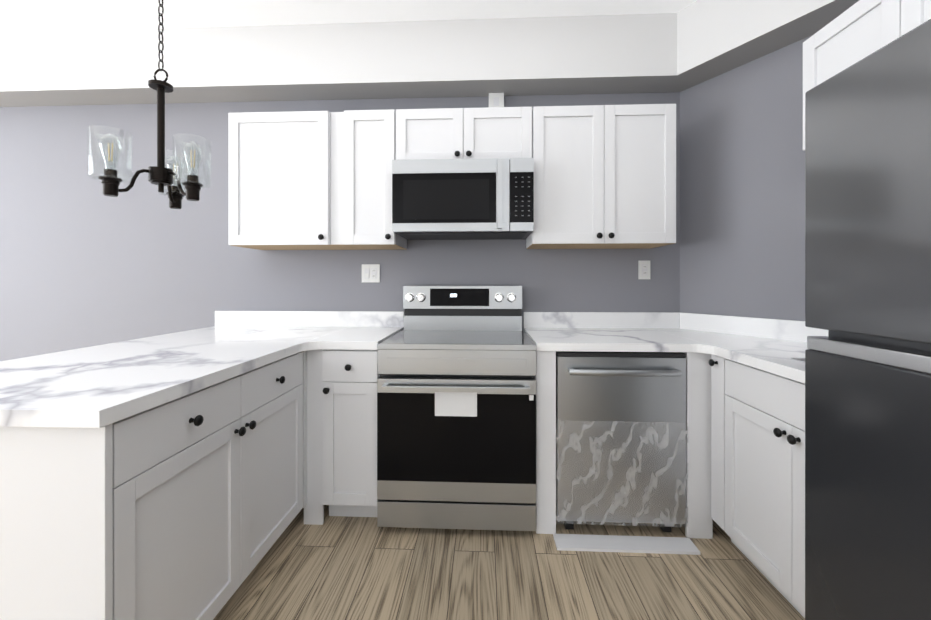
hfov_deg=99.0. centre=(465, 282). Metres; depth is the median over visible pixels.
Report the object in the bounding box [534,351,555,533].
cabinet filler
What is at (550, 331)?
countertop
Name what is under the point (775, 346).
countertop
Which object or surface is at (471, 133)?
upper cabinet
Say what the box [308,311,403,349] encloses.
countertop
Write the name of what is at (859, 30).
upper cabinet
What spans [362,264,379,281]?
light switch
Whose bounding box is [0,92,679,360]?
wall
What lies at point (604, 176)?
upper cabinet
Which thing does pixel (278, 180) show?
upper cabinet
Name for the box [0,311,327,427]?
countertop
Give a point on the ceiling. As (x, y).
(27, 16)
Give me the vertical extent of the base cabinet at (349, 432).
0.879 m
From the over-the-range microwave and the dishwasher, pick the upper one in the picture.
the over-the-range microwave
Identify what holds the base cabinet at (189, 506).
on the floor
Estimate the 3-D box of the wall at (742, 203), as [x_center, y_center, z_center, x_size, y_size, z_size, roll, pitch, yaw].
[1.568,-0.170,2.197,0.100,2.760,0.736,0,0,-29]
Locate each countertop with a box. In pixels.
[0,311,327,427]
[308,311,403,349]
[523,312,687,351]
[656,312,827,383]
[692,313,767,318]
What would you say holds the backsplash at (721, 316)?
on the base cabinet at (745, 462)
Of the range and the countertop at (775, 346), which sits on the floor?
the range
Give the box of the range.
[377,286,536,530]
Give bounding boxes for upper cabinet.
[228,111,347,249]
[330,109,406,249]
[396,107,531,159]
[526,104,675,248]
[803,0,930,150]
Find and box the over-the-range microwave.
[392,158,533,239]
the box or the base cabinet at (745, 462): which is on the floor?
the base cabinet at (745, 462)
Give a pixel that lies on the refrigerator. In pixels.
(868, 357)
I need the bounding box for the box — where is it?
[489,93,503,106]
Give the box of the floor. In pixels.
[213,505,804,619]
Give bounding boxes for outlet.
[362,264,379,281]
[638,261,649,278]
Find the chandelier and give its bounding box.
[87,0,211,208]
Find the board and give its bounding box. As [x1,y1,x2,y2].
[553,534,699,554]
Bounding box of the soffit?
[0,0,858,106]
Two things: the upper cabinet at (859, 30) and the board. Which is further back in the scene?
the board
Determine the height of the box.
0.218 m
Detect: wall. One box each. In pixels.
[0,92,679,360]
[680,34,813,320]
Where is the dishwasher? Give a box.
[556,351,687,531]
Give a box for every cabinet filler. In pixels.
[300,349,323,524]
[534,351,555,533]
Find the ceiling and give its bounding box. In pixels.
[0,0,696,33]
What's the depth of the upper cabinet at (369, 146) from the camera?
2.24 m
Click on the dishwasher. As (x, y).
(621, 441)
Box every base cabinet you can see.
[0,352,299,619]
[322,349,380,516]
[681,352,804,551]
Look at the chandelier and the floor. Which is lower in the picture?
the floor
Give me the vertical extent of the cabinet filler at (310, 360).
0.880 m
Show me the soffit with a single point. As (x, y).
(697, 42)
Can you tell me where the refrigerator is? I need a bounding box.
[805,19,930,619]
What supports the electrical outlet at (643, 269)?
attached to the wall at (85, 262)
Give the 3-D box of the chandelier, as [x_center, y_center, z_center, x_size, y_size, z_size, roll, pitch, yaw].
[-1.006,-0.910,1.352,0.313,1.278,0.325,0,0,3]

